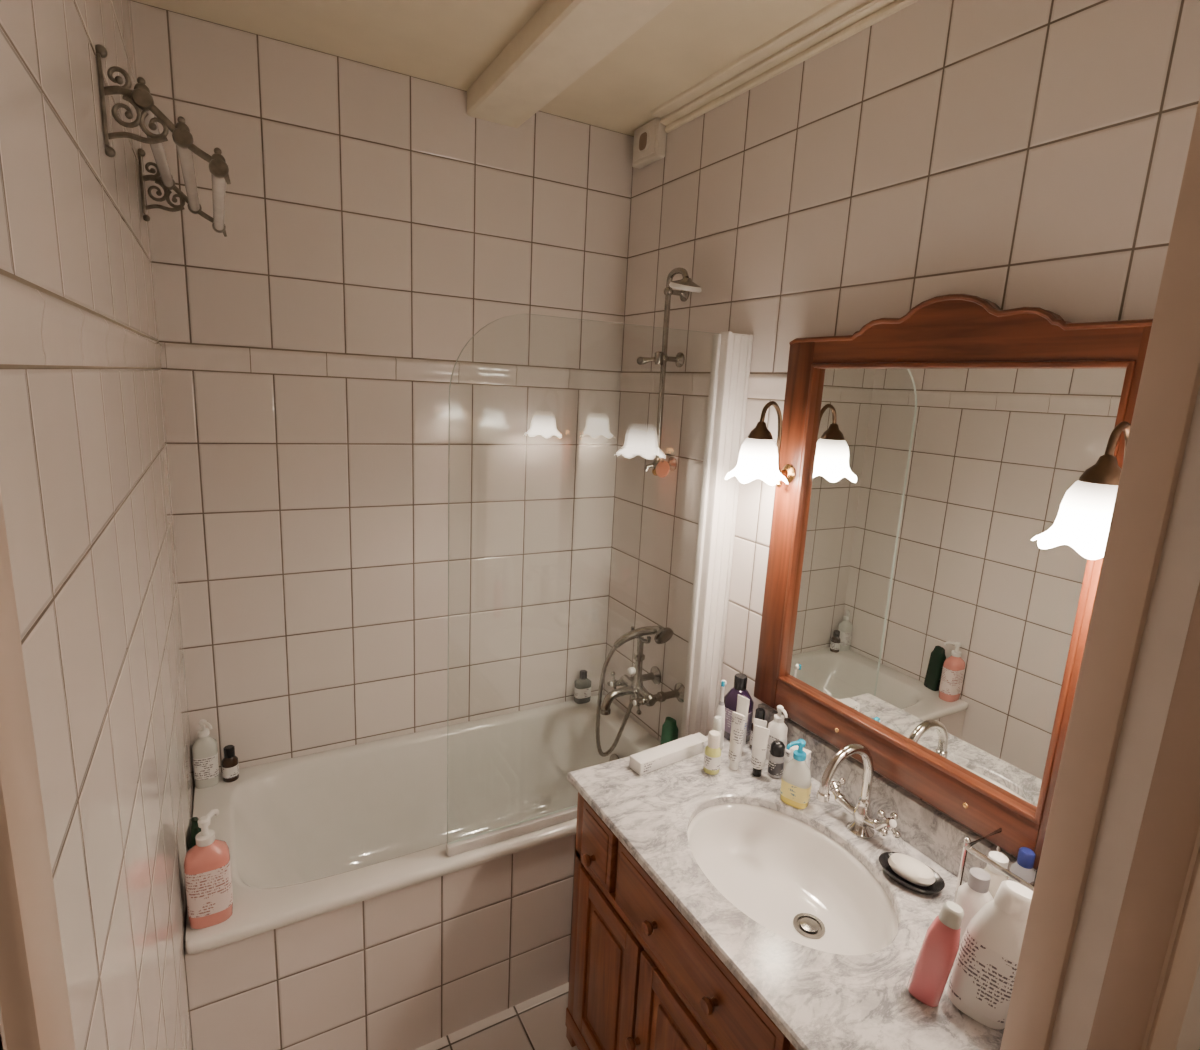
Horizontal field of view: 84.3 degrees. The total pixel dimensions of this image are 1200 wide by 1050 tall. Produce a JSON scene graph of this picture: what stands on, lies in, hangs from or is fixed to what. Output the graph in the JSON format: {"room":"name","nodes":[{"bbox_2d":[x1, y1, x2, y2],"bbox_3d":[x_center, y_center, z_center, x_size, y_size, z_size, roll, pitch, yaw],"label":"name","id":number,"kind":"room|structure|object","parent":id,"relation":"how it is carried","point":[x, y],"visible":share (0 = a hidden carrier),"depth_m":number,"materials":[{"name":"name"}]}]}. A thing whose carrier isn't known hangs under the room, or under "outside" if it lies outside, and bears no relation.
{"room":"bathroom","nodes":[
{"label":"bathroom","id":0,"kind":"room"},
{"bbox_2d":[0,0,194,1049],"bbox_3d":[-0.787,0.191,1.039,0.100,2.710,1.920,-4,13,-29],"label":"wall","id":1,"kind":"structure","parent":0,"point":[85,481],"depth_m":0.79,"materials":[{"name":"tile"}]},
{"bbox_2d":[0,269,161,368],"bbox_3d":[-0.746,-0.278,1.022,0.006,0.073,1.796,-4,13,-29],"label":"trim","id":2,"kind":"structure","parent":1,"relation":"attached to","point":[40,328],"depth_m":0.66,"materials":[{"name":"ceramic"}]},
{"bbox_2d":[95,44,230,236],"bbox_3d":[-0.867,-0.740,1.356,0.178,0.187,0.652,-4,13,-29],"label":"towel rack","id":3,"kind":"object","parent":1,"relation":"attached to","point":[141,98],"visible":1,"depth_m":1.12,"materials":[{"name":"grey metal"}]},
{"bbox_2d":[130,0,633,785],"bbox_3d":[-0.603,-0.054,2.275,1.650,2.710,0.100,-4,13,-29],"label":"wall","id":4,"kind":"structure","parent":0,"point":[367,212],"depth_m":2.09,"materials":[{"name":"tile"}]},
{"bbox_2d":[164,341,617,390],"bbox_3d":[-0.554,-0.498,2.136,1.422,0.073,0.006,-4,13,-29],"label":"trim listel back","id":5,"kind":"object","parent":4,"relation":"attached to","point":[179,355],"visible":1,"depth_m":2.05,"materials":[{"name":"ceramic"}]},
{"bbox_2d":[132,0,835,135],"bbox_3d":[-0.068,-1.168,1.189,1.650,0.060,2.020,-4,13,-29],"label":"ceiling","id":6,"kind":"structure","parent":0,"point":[451,43],"depth_m":1.70,"materials":[{"name":"paint"}]},
{"bbox_2d":[466,0,673,127],"bbox_3d":[0.105,-1.124,1.311,0.175,0.078,1.796,-4,13,-29],"label":"ceiling beam","id":7,"kind":"structure","parent":6,"relation":"attached to","point":[563,40],"depth_m":1.65,"materials":[{"name":"beige paint"}]},
{"bbox_2d":[415,982,577,1049],"bbox_3d":[-0.205,1.493,1.737,1.650,0.060,2.020,-4,13,-29],"label":"floor","id":8,"kind":"structure","parent":0,"point":[538,1022],"depth_m":1.88,"materials":[{"name":"tile"}]},
{"bbox_2d":[185,834,575,1049],"bbox_3d":[-0.304,1.160,1.878,1.448,0.524,0.030,-4,13,-29],"label":"apron panel","id":9,"kind":"object","parent":8,"relation":"on","point":[412,967],"visible":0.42,"depth_m":1.74,"materials":[{"name":"tile"}]},
{"bbox_2d":[185,695,659,954],"bbox_3d":[-0.456,1.006,2.132,1.444,0.408,0.706,-4,13,-29],"label":"bathtub","id":10,"kind":"object","parent":8,"relation":"on","point":[315,834],"visible":0.52,"depth_m":2.23,"materials":[{"name":"ceramic"}]},
{"bbox_2d":[185,817,200,852],"bbox_3d":[-0.956,0.786,1.571,0.042,0.202,0.073,-6,15,-37],"label":"shampoo bottle","id":11,"kind":"object","parent":10,"relation":"on","point":[193,829],"visible":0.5,"depth_m":1.53,"materials":[{"name":"plastic"}]},
{"bbox_2d":[192,719,218,788],"bbox_3d":[-1.186,0.683,1.990,0.065,0.208,0.062,-4,13,-29],"label":"pump bottle","id":12,"kind":"object","parent":10,"relation":"on","point":[204,749],"visible":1,"depth_m":1.98,"materials":[{"name":"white plastic"}]},
{"bbox_2d":[184,809,232,928],"bbox_3d":[-0.888,0.775,1.501,0.090,0.257,0.078,-4,13,-29],"label":"soap bottle","id":13,"kind":"object","parent":10,"relation":"on","point":[207,865],"visible":1,"depth_m":1.48,"materials":[{"name":"pink plastic"}]},
{"bbox_2d":[222,745,238,781],"bbox_3d":[-1.134,0.729,2.031,0.045,0.108,0.045,-4,13,-29],"label":"bottle","id":14,"kind":"object","parent":10,"relation":"on","point":[230,765],"visible":1,"depth_m":2.02,"materials":[{"name":"brown glass"}]},
{"bbox_2d":[574,670,590,703],"bbox_3d":[-0.069,0.645,2.651,0.067,0.130,0.047,-4,13,-29],"label":"bottle","id":15,"kind":"object","parent":10,"relation":"on","point":[582,688],"visible":1,"depth_m":2.63,"materials":[{"name":"glass"}]},
{"bbox_2d":[609,754,618,761],"bbox_3d":[0.052,0.874,2.421,0.021,0.072,0.072,-4,13,-29],"label":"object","id":16,"kind":"object","parent":10,"relation":"attached to","point":[613,757],"visible":0.23,"depth_m":2.42,"materials":[{"name":"silver metal"}]},
{"bbox_2d":[660,717,677,744],"bbox_3d":[0.236,0.731,2.258,0.038,0.150,0.062,-7,15,-40],"label":"shampoo bottle","id":17,"kind":"object","parent":10,"relation":"on","point":[669,733],"visible":0.62,"depth_m":2.24,"materials":[{"name":"green plastic"}]},
{"bbox_2d":[565,792,819,1049],"bbox_3d":[0.384,1.128,1.510,0.600,0.804,0.951,-4,13,-29],"label":"vanity cabinet","id":18,"kind":"object","parent":8,"relation":"on","point":[641,977],"visible":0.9,"depth_m":1.47,"materials":[{"name":"brown wood"}]},
{"bbox_2d":[567,736,1003,1049],"bbox_3d":[0.407,0.722,1.432,0.589,0.022,0.963,-4,13,-29],"label":"countertop","id":19,"kind":"structure","parent":18,"relation":"on","point":[819,1000],"depth_m":1.25,"materials":[{"name":"white stone"}]},
{"bbox_2d":[629,733,707,774],"bbox_3d":[0.190,0.611,1.777,0.245,0.034,0.049,-5,14,-35],"label":"box","id":20,"kind":"object","parent":19,"relation":"on","point":[660,756],"visible":1,"depth_m":1.75,"materials":[{"name":"white cardboard"}]},
{"bbox_2d":[703,730,720,774],"bbox_3d":[0.293,0.590,1.722,0.043,0.108,0.043,-4,13,-29],"label":"oil bottle","id":21,"kind":"object","parent":19,"relation":"on","point":[712,755],"visible":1,"depth_m":1.71,"materials":[{"name":"yellow plastic"}]},
{"bbox_2d":[712,716,722,747],"bbox_3d":[0.312,0.572,1.775,0.031,0.123,0.031,-4,13,-29],"label":"bottle","id":22,"kind":"object","parent":19,"relation":"on","point":[718,720],"visible":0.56,"depth_m":1.76,"materials":[{"name":"white plastic"}]},
{"bbox_2d":[716,680,726,749],"bbox_3d":[0.333,0.521,1.828,0.033,0.204,0.033,7,12,17],"label":"electric toothbrush","id":23,"kind":"object","parent":19,"relation":"on","point":[720,711],"visible":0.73,"depth_m":1.82,"materials":[{"name":"white plastic"}]},
{"bbox_2d":[728,711,745,769],"bbox_3d":[0.357,0.566,1.735,0.034,0.155,0.034,3,12,-2],"label":"toothpaste tube","id":24,"kind":"object","parent":19,"relation":"on","point":[738,720],"visible":1,"depth_m":1.73,"materials":[{"name":"white plastic"}]},
{"bbox_2d":[724,673,753,742],"bbox_3d":[0.393,0.518,1.885,0.061,0.192,0.081,-7,15,-39],"label":"mouthwash bottle","id":25,"kind":"object","parent":19,"relation":"on","point":[740,680],"visible":0.68,"depth_m":1.87,"materials":[{"name":"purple plastic"}]},
{"bbox_2d":[736,694,749,748],"bbox_3d":[0.385,0.547,1.812,0.034,0.165,0.034,4,12,4],"label":"toothpaste tube","id":26,"kind":"object","parent":19,"relation":"on","point":[742,702],"visible":0.45,"depth_m":1.80,"materials":[{"name":"white plastic"}]},
{"bbox_2d":[749,708,764,748],"bbox_3d":[0.441,0.567,1.842,0.041,0.118,0.041,-4,13,-29],"label":"bottle","id":27,"kind":"object","parent":19,"relation":"on","point":[760,712],"visible":0.41,"depth_m":1.83,"materials":[{"name":"black plastic"}]},
{"bbox_2d":[751,718,766,751],"bbox_3d":[0.422,0.578,1.770,0.030,0.125,0.030,1,12,-9],"label":"tube","id":28,"kind":"object","parent":19,"relation":"on","point":[759,722],"visible":0.23,"depth_m":1.76,"materials":[{"name":"grey plastic"}]},
{"bbox_2d":[751,725,769,776],"bbox_3d":[0.411,0.584,1.712,0.036,0.135,0.036,0,12,-13],"label":"tube","id":29,"kind":"object","parent":19,"relation":"on","point":[760,734],"visible":1,"depth_m":1.70,"materials":[{"name":"white plastic"}]},
{"bbox_2d":[767,740,784,778],"bbox_3d":[0.458,0.605,1.717,0.039,0.096,0.039,-4,13,-29],"label":"roll-on deodorant","id":30,"kind":"object","parent":19,"relation":"on","point":[777,750],"visible":1,"depth_m":1.70,"materials":[{"name":"black plastic"}]},
{"bbox_2d":[766,705,787,760],"bbox_3d":[0.480,0.561,1.783,0.041,0.158,0.060,-7,15,-39],"label":"lotion bottle","id":31,"kind":"object","parent":19,"relation":"on","point":[778,728],"visible":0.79,"depth_m":1.77,"materials":[{"name":"plastic"}]},
{"bbox_2d":[783,746,792,769],"bbox_3d":[0.506,0.620,1.751,0.040,0.059,0.040,-4,13,-29],"label":"jar","id":32,"kind":"object","parent":19,"relation":"on","point":[787,752],"visible":0.21,"depth_m":1.74,"materials":[{"name":"white plastic"}]},
{"bbox_2d":[687,803,897,954],"bbox_3d":[0.388,0.803,1.425,0.385,0.133,0.524,-4,13,-29],"label":"sink basin","id":33,"kind":"object","parent":19,"relation":"in","point":[782,872],"visible":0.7,"depth_m":1.52,"materials":[{"name":"white ceramic"}]},
{"bbox_2d":[780,739,811,808],"bbox_3d":[0.473,0.595,1.595,0.069,0.166,0.059,12,15,38],"label":"soap dispenser","id":34,"kind":"object","parent":19,"relation":"on","point":[795,790],"visible":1,"depth_m":1.58,"materials":[{"name":"clear plastic"}]},
{"bbox_2d":[789,745,810,767],"bbox_3d":[0.506,0.615,1.685,0.045,0.095,0.029,13,15,39],"label":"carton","id":35,"kind":"object","parent":19,"relation":"on","point":[808,752],"visible":0.28,"depth_m":1.67,"materials":[{"name":"white cardboard"}]},
{"bbox_2d":[817,744,900,838],"bbox_3d":[0.570,0.587,1.495,0.186,0.232,0.178,4,12,7],"label":"tap","id":36,"kind":"object","parent":19,"relation":"on","point":[863,826],"visible":1,"depth_m":1.48,"materials":[{"name":"silver metal"}]},
{"bbox_2d":[879,852,944,894],"bbox_3d":[0.642,0.725,1.371,0.090,0.020,0.128,-8,16,-43],"label":"soap dish","id":37,"kind":"object","parent":19,"relation":"on","point":[938,885],"visible":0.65,"depth_m":1.35,"materials":[{"name":"black ceramic"}]},
{"bbox_2d":[888,853,934,886],"bbox_3d":[0.643,0.711,1.368,0.060,0.030,0.092,-8,16,-43],"label":"soap bar","id":38,"kind":"object","parent":37,"relation":"in","point":[909,868],"depth_m":1.35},
{"bbox_2d":[907,901,963,1006],"bbox_3d":[0.548,0.697,1.084,0.062,0.187,0.038,11,14,36],"label":"bottle","id":39,"kind":"object","parent":19,"relation":"on","point":[929,976],"visible":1,"depth_m":1.07,"materials":[{"name":"pink plastic"}]},
{"bbox_2d":[955,867,992,942],"bbox_3d":[0.653,0.687,1.163,0.058,0.178,0.044,11,14,34],"label":"shampoo bottle","id":40,"kind":"object","parent":19,"relation":"on","point":[974,894],"visible":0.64,"depth_m":1.14,"materials":[{"name":"plastic"}]},
{"bbox_2d":[947,880,1032,1029],"bbox_3d":[0.631,0.679,1.059,0.105,0.242,0.063,11,14,36],"label":"lotion bottle","id":41,"kind":"object","parent":19,"relation":"on","point":[981,982],"visible":0.77,"depth_m":1.04,"materials":[{"name":"plastic"}]},
{"bbox_2d":[954,828,1035,902],"bbox_3d":[0.775,0.684,1.193,0.130,0.183,0.204,-4,13,-29],"label":"wire caddy","id":42,"kind":"object","parent":19,"relation":"on","point":[967,847],"visible":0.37,"depth_m":1.22,"materials":[{"name":"silver metal"}]},
{"bbox_2d":[984,851,1008,898],"bbox_3d":[0.729,0.682,1.232,0.040,0.152,0.040,-4,13,-29],"label":"lotion bottle","id":43,"kind":"object","parent":42,"relation":"in","point":[997,877],"visible":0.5,"depth_m":1.21,"materials":[{"name":"plastic"}]},
{"bbox_2d":[1008,847,1035,883],"bbox_3d":[0.782,0.679,1.235,0.040,0.163,0.040,-4,13,-29],"label":"bottle","id":44,"kind":"object","parent":42,"relation":"in","point":[1023,867],"visible":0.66,"depth_m":1.21,"materials":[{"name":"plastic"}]},
{"bbox_2d":[1030,867,1037,885],"bbox_3d":[0.769,0.684,1.164,0.040,0.180,0.040,-4,13,-29],"label":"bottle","id":45,"kind":"object","parent":42,"relation":"in","point":[1033,882],"visible":0.09,"depth_m":1.16,"materials":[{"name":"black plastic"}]},
{"bbox_2d":[0,386,1199,1049],"bbox_3d":[0.326,0.352,0.656,1.650,2.660,0.120,-4,13,-29],"label":"wall","id":46,"kind":"structure","parent":0,"point":[1177,580],"depth_m":0.82,"materials":[{"name":"paint"}]},
{"bbox_2d":[0,98,1199,1049],"bbox_3d":[0.234,0.405,0.600,1.190,2.570,0.154,-4,13,-29],"label":"door frame","id":47,"kind":"structure","parent":46,"relation":"attached to","point":[1153,962],"depth_m":0.79,"materials":[{"name":"paint"}]},
{"bbox_2d":[725,401,794,486],"bbox_3d":[0.412,-0.200,1.657,0.184,0.218,0.155,-4,13,-29],"label":"wall sconce","id":48,"kind":"object","parent":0,"point":[759,455],"depth_m":1.62,"materials":[{"name":"white glass"}]},
{"bbox_2d":[603,0,1199,1049],"bbox_3d":[0.565,0.105,1.793,0.100,2.710,1.920,-4,13,-29],"label":"wall","id":49,"kind":"structure","parent":0,"point":[1010,154],"depth_m":1.49,"materials":[{"name":"tile"}]},
{"bbox_2d":[595,626,684,756],"bbox_3d":[0.122,0.568,2.259,0.270,0.520,0.230,-4,13,-29],"label":"faucet","id":50,"kind":"object","parent":49,"relation":"attached to","point":[633,686],"visible":1,"depth_m":2.22,"materials":[{"name":"silver metal"}]},
{"bbox_2d":[632,117,666,168],"bbox_3d":[0.161,-1.273,2.209,0.045,0.118,0.157,-4,13,-29],"label":"air vent","id":51,"kind":"object","parent":49,"relation":"in","point":[649,146],"visible":0.98,"depth_m":2.18,"materials":[{"name":"beige plastic"}]},
{"bbox_2d":[620,372,710,396],"bbox_3d":[0.239,-0.471,2.201,0.006,0.073,0.674,-4,13,-29],"label":"trim","id":52,"kind":"structure","parent":49,"relation":"attached to","point":[676,383],"depth_m":2.21,"materials":[{"name":"tile"}]},
{"bbox_2d":[637,267,701,477],"bbox_3d":[0.221,-0.472,2.103,0.132,0.648,0.213,-4,13,-29],"label":"shower riser","id":53,"kind":"object","parent":49,"relation":"attached to","point":[661,469],"visible":1,"depth_m":2.12,"materials":[{"name":"silver metal"}]},
{"bbox_2d":[688,331,752,735],"bbox_3d":[0.348,0.150,1.991,0.090,1.404,0.038,-4,13,-29],"label":"wall post","id":54,"kind":"object","parent":49,"relation":"attached to","point":[735,348],"visible":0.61,"depth_m":1.95,"materials":[{"name":"white paint"}]},
{"bbox_2d":[446,314,720,856],"bbox_3d":[-0.037,0.171,1.805,0.770,1.398,0.024,-4,13,-29],"label":"screen","id":55,"kind":"object","parent":54,"relation":"attached to","point":[506,832],"visible":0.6,"depth_m":1.89,"materials":[{"name":"clear glass"}]},
{"bbox_2d":[747,373,786,400],"bbox_3d":[0.685,-0.288,1.423,0.006,0.073,1.086,-4,13,-29],"label":"trim strip","id":56,"kind":"object","parent":49,"relation":"attached to","point":[763,386],"visible":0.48,"depth_m":1.82,"materials":[{"name":"tile"}]},
{"bbox_2d":[651,0,918,132],"bbox_3d":[0.577,-1.134,1.453,0.070,0.048,1.583,-4,13,-29],"label":"crown molding","id":57,"kind":"structure","parent":49,"relation":"attached to","point":[839,20],"depth_m":1.67,"materials":[{"name":"beige paint"}]},
{"bbox_2d":[758,703,1035,882],"bbox_3d":[0.674,0.650,1.529,0.022,0.104,0.893,-4,13,-29],"label":"backsplash","id":58,"kind":"structure","parent":49,"relation":"attached to","point":[933,833],"depth_m":1.49,"materials":[{"name":"grey stone"}]},
{"bbox_2d":[754,294,1152,868],"bbox_3d":[0.680,0.056,1.428,0.040,1.054,0.843,-4,13,-29],"label":"mirror","id":59,"kind":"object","parent":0,"point":[913,616],"depth_m":1.37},
{"bbox_2d":[1031,421,1130,559],"bbox_3d":[0.779,-0.050,1.018,0.184,0.218,0.155,-4,13,-29],"label":"wall sconce","id":60,"kind":"object","parent":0,"point":[1082,522],"depth_m":0.99,"materials":[{"name":"white glass"}]}
]}

